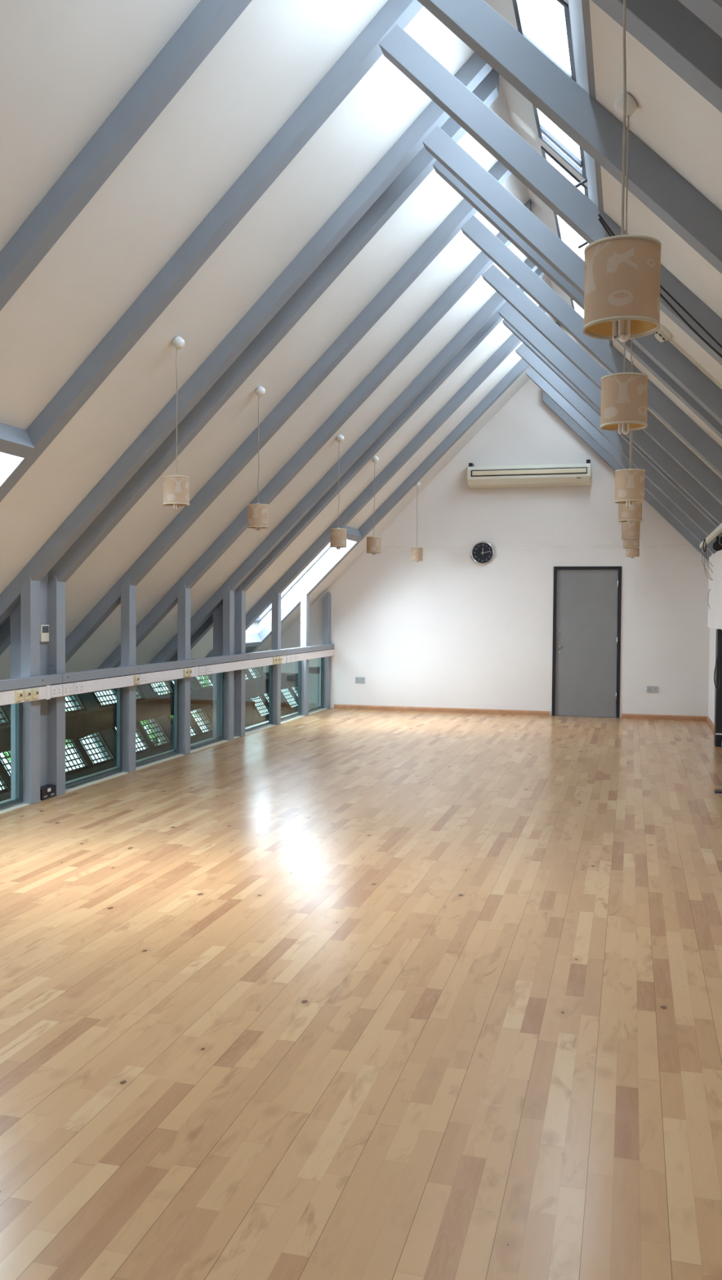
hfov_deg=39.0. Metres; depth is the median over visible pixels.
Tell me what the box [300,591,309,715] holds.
post
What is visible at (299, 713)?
window
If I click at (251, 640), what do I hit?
window
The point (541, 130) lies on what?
window
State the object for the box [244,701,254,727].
column
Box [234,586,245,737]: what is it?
post
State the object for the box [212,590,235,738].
column
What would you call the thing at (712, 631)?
wall
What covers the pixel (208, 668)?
power socket
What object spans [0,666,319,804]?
wall
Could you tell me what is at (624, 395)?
pendant lamp
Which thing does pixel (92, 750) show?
window
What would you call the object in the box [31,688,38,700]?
socket
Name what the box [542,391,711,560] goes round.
rafter
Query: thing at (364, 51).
rafter
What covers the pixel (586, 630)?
door
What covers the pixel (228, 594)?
post
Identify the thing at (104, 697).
grille
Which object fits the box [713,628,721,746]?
loudspeaker
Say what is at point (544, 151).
window
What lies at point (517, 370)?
rafter
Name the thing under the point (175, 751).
window
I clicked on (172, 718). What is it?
column
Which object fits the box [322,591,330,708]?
post
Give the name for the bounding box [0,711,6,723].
grille
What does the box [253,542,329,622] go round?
window
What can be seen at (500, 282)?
rafter
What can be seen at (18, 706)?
window frame
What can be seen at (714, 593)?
upper cabinet
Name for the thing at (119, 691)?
window
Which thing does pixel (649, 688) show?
power socket
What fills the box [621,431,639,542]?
pendant lamp
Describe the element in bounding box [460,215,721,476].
rafter
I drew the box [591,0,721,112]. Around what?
rafter
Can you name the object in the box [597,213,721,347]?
cable
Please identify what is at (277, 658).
socket
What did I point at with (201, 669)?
power socket
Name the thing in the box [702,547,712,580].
cable
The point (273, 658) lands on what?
socket
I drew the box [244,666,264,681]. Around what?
window
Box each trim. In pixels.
[0,707,326,813]
[567,0,613,373]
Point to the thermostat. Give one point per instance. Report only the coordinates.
(44, 628)
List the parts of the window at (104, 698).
pane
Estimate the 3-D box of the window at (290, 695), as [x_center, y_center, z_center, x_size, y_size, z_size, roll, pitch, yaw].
[-1.939,1.547,28.950,0.535,0.744,1.800,1,2,15]
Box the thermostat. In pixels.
[40,624,48,642]
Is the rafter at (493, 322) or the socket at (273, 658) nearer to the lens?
the rafter at (493, 322)
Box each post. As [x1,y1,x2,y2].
[20,573,39,804]
[47,575,65,795]
[120,579,135,773]
[177,583,190,755]
[222,586,234,740]
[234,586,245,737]
[271,589,280,724]
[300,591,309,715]
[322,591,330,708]
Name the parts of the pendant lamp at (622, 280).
bulb, lamp shade, cord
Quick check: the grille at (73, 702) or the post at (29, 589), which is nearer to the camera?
the post at (29, 589)
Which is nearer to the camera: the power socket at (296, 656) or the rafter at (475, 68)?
the rafter at (475, 68)
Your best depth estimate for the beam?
18.20 m
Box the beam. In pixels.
[0,673,297,751]
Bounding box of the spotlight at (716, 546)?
[711,536,721,551]
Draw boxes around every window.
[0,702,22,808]
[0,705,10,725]
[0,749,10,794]
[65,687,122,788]
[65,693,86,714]
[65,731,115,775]
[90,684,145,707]
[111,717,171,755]
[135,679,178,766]
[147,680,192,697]
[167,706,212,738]
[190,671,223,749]
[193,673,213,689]
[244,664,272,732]
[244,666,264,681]
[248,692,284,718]
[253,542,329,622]
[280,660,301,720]
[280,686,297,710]
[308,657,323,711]
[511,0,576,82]
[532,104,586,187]
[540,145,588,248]
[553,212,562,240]
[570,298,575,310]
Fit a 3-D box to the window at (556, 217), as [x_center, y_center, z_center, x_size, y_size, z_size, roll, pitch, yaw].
[1.954,-3.460,9.107,0.405,0.530,1.000,1,2,15]
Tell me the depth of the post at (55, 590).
7.83 m
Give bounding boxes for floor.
[0,707,721,1279]
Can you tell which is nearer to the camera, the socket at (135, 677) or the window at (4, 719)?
the socket at (135, 677)
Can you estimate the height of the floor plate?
0.022 m
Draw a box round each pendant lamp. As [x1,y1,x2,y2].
[163,336,189,509]
[247,386,268,531]
[329,434,346,549]
[366,456,381,555]
[410,481,422,562]
[582,0,661,342]
[600,93,648,434]
[614,338,644,506]
[617,351,642,524]
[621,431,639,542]
[622,447,639,550]
[626,548,639,558]
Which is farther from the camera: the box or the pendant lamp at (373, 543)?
the pendant lamp at (373, 543)
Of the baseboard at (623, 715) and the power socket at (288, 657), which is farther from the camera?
the baseboard at (623, 715)
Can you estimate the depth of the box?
7.73 m
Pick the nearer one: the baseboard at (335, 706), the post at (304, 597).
the post at (304, 597)
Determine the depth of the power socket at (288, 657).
12.93 m
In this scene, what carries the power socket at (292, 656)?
attached to the cable trunking
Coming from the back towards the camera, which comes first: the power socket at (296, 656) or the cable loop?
the power socket at (296, 656)
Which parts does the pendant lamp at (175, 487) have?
lamp shade, cord, bulb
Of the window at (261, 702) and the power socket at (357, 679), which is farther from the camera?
the window at (261, 702)
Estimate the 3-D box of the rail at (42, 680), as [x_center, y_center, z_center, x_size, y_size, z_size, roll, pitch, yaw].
[-3.631,0.437,2.804,0.057,0.071,10.330,1,2,15]
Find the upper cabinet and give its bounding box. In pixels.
[707,550,721,629]
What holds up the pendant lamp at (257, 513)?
hanging from the ceiling at (65, 65)
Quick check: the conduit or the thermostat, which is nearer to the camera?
the conduit
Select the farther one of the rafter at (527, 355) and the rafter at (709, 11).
the rafter at (527, 355)
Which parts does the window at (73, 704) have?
pane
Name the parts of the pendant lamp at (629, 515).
bulb, lamp shade, cord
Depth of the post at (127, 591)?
8.96 m
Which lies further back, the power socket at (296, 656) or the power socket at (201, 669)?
the power socket at (296, 656)
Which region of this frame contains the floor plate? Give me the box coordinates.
[714,789,721,794]
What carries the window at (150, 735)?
in the wall at (87, 699)
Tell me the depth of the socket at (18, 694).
7.22 m
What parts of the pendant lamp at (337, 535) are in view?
lamp shade, cord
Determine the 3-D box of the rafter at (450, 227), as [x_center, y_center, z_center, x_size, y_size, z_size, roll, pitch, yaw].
[-0.902,-1.677,8.658,4.370,4.527,0.120,1,2,15]
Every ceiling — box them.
[0,0,561,679]
[588,0,721,479]
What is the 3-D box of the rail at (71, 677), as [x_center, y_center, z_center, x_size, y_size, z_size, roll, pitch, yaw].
[-1.804,0.241,9.688,0.057,0.071,3.911,1,2,15]
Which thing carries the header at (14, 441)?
attached to the rafter at (364, 51)
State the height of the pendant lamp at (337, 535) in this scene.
1.152 m
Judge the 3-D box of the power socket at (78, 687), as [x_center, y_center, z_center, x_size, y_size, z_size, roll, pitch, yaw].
[-2.224,0.378,8.022,0.013,0.085,0.145,1,2,15]
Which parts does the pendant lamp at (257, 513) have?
lamp shade, cord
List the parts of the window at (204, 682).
pane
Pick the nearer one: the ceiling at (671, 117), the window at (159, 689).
the ceiling at (671, 117)
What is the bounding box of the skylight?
[483,0,606,370]
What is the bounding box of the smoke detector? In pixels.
[654,324,671,342]
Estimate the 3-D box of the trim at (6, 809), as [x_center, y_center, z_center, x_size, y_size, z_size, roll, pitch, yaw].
[-2.779,1.240,6.417,0.098,0.006,17.705,1,2,15]
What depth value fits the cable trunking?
9.37 m
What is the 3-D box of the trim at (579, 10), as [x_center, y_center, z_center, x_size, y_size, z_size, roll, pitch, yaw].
[1.164,-2.706,5.257,0.195,1.095,17.705,1,2,15]
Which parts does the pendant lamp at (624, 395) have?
bulb, lamp shade, cord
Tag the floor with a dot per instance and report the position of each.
(330, 993)
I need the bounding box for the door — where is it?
[551,566,621,718]
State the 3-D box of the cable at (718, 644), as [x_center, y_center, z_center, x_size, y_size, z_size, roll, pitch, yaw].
[3.825,0.233,10.930,0.071,0.596,0.042,1,2,15]
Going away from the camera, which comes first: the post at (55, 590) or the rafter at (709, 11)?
the rafter at (709, 11)
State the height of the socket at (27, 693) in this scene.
0.084 m
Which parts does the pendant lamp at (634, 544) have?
lamp shade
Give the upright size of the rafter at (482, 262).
4.527 m
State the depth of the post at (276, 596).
12.71 m
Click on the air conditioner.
(562, 474)
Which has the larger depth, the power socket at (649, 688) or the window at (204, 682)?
the window at (204, 682)
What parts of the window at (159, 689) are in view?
pane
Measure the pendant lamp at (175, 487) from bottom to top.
1.109 m
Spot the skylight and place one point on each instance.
(521, 111)
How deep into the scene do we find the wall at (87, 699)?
19.78 m
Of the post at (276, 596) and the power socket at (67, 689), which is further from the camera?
the post at (276, 596)
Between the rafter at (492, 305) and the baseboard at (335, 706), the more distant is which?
the baseboard at (335, 706)
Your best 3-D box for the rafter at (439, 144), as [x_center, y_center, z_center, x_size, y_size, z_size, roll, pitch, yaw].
[1.533,-2.042,6.303,2.349,2.437,0.119,1,2,15]
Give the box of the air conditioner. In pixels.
[466,459,591,488]
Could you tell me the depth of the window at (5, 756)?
15.52 m
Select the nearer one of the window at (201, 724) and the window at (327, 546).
the window at (327, 546)
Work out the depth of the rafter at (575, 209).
5.22 m
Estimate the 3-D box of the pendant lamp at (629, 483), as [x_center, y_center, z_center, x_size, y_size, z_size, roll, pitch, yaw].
[1.555,-1.404,5.861,0.168,1.267,0.168,0,2,-25]
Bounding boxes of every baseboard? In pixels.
[333,703,549,715]
[621,713,707,720]
[706,716,714,732]
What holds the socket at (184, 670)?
attached to the cable trunking
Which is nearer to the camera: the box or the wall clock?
the box
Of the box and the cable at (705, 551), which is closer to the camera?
the box
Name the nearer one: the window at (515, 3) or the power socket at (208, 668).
the window at (515, 3)
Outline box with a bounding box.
[40,784,55,800]
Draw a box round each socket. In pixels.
[14,689,22,702]
[23,688,31,701]
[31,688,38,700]
[50,684,62,697]
[62,683,73,695]
[73,681,84,693]
[133,675,138,684]
[138,673,147,684]
[182,668,187,677]
[186,667,191,676]
[198,666,204,675]
[205,665,212,674]
[272,657,275,664]
[275,657,279,663]
[286,655,290,662]
[290,654,294,662]
[294,653,298,661]
[355,676,364,683]
[646,685,657,692]
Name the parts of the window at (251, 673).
pane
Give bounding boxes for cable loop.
[702,538,706,551]
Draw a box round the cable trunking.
[0,648,333,705]
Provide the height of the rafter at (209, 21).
4.527 m
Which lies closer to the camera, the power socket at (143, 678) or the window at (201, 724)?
the power socket at (143, 678)
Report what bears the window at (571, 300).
attached to the skylight
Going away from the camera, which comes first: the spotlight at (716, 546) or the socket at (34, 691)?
the socket at (34, 691)
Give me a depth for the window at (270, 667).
12.67 m
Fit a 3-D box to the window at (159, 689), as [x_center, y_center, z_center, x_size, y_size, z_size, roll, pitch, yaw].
[-4.406,0.671,22.345,0.765,1.089,1.800,1,2,15]
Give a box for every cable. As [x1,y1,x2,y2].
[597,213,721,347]
[597,217,721,357]
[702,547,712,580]
[703,551,712,579]
[713,634,720,689]
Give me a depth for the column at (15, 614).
7.73 m
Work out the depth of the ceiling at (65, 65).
6.40 m
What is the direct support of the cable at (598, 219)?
attached to the rafter at (575, 209)
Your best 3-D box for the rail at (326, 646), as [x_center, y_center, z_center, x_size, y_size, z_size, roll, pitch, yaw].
[-0.860,0.140,13.242,0.057,0.071,3.469,1,2,15]
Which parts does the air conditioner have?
vent frame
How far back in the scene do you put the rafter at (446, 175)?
6.67 m
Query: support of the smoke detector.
attached to the ceiling at (671, 117)
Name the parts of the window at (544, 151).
frame, stay rod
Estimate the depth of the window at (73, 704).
18.44 m
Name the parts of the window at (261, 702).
pane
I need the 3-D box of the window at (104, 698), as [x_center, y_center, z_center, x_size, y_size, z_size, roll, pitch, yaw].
[-5.003,0.736,20.094,0.765,1.089,1.800,1,2,15]
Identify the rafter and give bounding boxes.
[0,0,252,311]
[0,0,423,502]
[0,52,491,626]
[0,68,498,655]
[65,160,511,662]
[96,199,531,669]
[148,257,537,663]
[167,267,544,662]
[204,305,547,657]
[244,322,559,653]
[378,24,721,365]
[417,0,721,273]
[422,125,721,424]
[432,160,721,438]
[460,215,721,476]
[481,264,721,504]
[497,302,721,524]
[502,319,719,527]
[515,342,721,542]
[524,367,717,554]
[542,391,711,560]
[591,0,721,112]
[677,0,721,37]
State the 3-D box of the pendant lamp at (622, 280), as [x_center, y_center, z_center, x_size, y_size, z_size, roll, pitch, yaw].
[0.592,-1.311,2.279,0.168,1.274,0.168,2,2,40]
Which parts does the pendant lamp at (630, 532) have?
lamp shade, cord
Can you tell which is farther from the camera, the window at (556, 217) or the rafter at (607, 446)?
the rafter at (607, 446)
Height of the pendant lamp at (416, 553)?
1.106 m
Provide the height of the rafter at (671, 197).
2.437 m
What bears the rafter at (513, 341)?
attached to the ceiling at (65, 65)
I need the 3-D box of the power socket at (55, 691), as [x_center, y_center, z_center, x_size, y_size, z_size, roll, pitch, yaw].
[-2.306,0.387,7.713,0.013,0.085,0.145,1,2,15]
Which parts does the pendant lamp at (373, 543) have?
lamp shade, cord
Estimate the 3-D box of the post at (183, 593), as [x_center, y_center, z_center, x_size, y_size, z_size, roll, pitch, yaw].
[-1.760,0.288,10.132,0.085,1.699,0.124,1,2,15]
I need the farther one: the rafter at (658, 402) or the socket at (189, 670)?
the socket at (189, 670)
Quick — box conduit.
[668,338,721,389]
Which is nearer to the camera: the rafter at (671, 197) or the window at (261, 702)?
the rafter at (671, 197)
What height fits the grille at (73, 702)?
1.055 m
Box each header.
[0,422,34,457]
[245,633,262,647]
[343,525,362,542]
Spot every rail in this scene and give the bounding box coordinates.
[0,673,62,691]
[57,653,248,683]
[247,644,333,659]
[699,522,721,551]
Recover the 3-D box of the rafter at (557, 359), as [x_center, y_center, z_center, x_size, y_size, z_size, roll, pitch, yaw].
[2.515,-2.148,10.004,2.349,2.437,0.119,1,2,15]
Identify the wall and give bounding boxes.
[0,666,297,801]
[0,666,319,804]
[262,378,709,717]
[707,553,715,724]
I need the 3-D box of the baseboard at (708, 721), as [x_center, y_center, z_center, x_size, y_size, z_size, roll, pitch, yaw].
[2.351,1.293,5.045,0.022,0.062,17.683,1,2,15]
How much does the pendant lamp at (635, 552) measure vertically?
1.163 m
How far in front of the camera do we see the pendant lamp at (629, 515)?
7.26 m
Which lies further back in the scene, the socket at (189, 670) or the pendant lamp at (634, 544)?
the pendant lamp at (634, 544)
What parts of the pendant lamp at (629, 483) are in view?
lamp shade, bulb, cord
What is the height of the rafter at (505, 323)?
2.437 m
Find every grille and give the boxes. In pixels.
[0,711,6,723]
[65,694,82,711]
[90,688,141,705]
[150,680,173,695]
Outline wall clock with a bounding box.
[471,541,493,564]
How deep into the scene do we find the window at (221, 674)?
11.15 m
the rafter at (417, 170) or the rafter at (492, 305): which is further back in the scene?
the rafter at (492, 305)
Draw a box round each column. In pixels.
[10,572,48,799]
[172,718,173,749]
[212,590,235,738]
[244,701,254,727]
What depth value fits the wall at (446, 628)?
14.24 m
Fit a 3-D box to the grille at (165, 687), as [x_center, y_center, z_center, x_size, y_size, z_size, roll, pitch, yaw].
[-4.390,0.662,22.341,0.708,1.055,1.800,1,2,15]
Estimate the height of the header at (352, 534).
0.170 m
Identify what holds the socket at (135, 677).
attached to the cable trunking
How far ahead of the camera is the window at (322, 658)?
14.79 m

